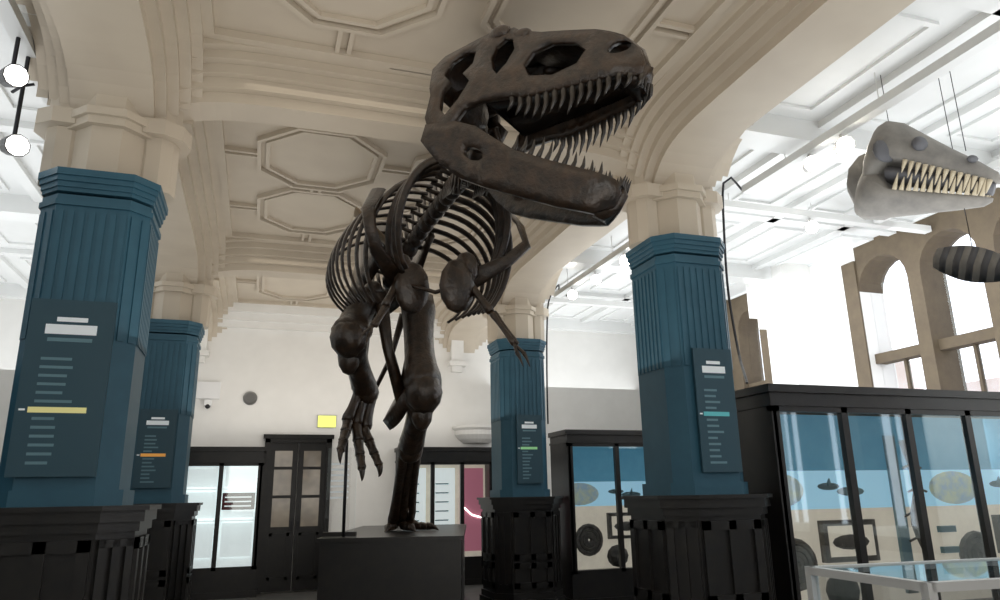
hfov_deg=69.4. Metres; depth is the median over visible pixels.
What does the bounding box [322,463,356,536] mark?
information panel
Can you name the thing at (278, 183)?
ceiling
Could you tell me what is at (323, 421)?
exit sign
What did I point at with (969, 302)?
arched window
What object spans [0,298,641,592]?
wall
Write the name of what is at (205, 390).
security camera
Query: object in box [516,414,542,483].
sign
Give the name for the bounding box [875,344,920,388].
window
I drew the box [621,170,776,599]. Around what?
column
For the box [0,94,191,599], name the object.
column
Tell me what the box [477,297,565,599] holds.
column
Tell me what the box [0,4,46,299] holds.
ceiling
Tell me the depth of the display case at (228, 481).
11.91 m
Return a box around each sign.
[4,298,117,476]
[131,409,177,487]
[317,415,336,427]
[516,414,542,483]
[691,348,742,471]
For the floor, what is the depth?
11.59 m
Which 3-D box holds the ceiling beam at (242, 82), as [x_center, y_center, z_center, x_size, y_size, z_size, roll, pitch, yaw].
[-0.653,-1.481,6.361,4.594,0.730,0.900,4,-16,-18]
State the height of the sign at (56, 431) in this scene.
1.140 m
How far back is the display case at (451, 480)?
13.21 m
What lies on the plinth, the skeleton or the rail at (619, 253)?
the skeleton
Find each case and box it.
[186,447,266,599]
[394,447,491,584]
[548,429,645,599]
[735,383,999,599]
[804,557,999,599]
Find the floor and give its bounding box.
[215,585,482,599]
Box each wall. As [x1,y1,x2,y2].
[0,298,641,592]
[726,187,999,390]
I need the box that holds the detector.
[243,391,256,404]
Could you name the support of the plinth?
on the floor
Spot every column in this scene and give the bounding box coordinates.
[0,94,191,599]
[130,272,218,599]
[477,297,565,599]
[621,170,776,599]
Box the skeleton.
[325,25,653,536]
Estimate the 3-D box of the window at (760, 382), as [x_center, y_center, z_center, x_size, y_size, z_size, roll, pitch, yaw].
[4.683,1.965,12.618,0.200,3.660,0.620,4,-16,-18]
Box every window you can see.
[749,380,764,386]
[759,234,999,391]
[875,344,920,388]
[938,327,995,390]
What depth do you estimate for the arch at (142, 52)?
5.30 m
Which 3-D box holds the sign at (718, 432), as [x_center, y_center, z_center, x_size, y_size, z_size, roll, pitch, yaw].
[1.839,0.927,6.129,0.380,1.040,0.027,4,-16,-18]
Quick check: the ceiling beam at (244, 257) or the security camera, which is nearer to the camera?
the ceiling beam at (244, 257)
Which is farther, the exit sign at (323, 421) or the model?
the exit sign at (323, 421)
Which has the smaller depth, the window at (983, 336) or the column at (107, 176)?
the column at (107, 176)
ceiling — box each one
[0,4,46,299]
[200,0,736,312]
[543,0,999,334]
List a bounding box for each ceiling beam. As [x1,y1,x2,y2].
[179,38,638,178]
[212,237,485,293]
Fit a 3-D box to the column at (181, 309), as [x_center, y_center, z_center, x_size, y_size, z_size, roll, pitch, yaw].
[-4.325,1.543,9.235,1.110,5.000,1.110,4,-16,-18]
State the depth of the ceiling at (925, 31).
7.24 m
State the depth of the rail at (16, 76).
4.97 m
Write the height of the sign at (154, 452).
0.940 m
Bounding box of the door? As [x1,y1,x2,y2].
[255,434,333,593]
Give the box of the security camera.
[196,381,220,408]
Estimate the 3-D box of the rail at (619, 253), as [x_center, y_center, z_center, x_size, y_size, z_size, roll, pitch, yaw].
[2.876,0.592,10.995,4.112,2.479,3.960,4,-16,-18]
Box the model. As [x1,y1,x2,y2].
[847,71,999,282]
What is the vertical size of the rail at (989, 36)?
2.578 m
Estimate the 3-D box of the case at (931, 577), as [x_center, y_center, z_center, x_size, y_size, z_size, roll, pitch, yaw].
[2.499,1.783,3.196,1.940,1.150,0.740,3,-16,-14]
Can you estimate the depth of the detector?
12.67 m
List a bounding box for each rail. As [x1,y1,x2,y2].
[0,0,48,156]
[545,236,633,423]
[721,20,999,383]
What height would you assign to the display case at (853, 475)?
2.420 m
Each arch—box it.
[15,0,232,340]
[435,0,915,352]
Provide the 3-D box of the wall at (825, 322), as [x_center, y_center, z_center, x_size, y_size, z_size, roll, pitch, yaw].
[6.111,0.861,7.568,1.000,5.100,16.400,4,-16,-18]
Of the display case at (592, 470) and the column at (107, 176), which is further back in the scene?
the display case at (592, 470)
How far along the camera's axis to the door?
12.41 m
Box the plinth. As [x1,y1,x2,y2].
[316,524,466,599]

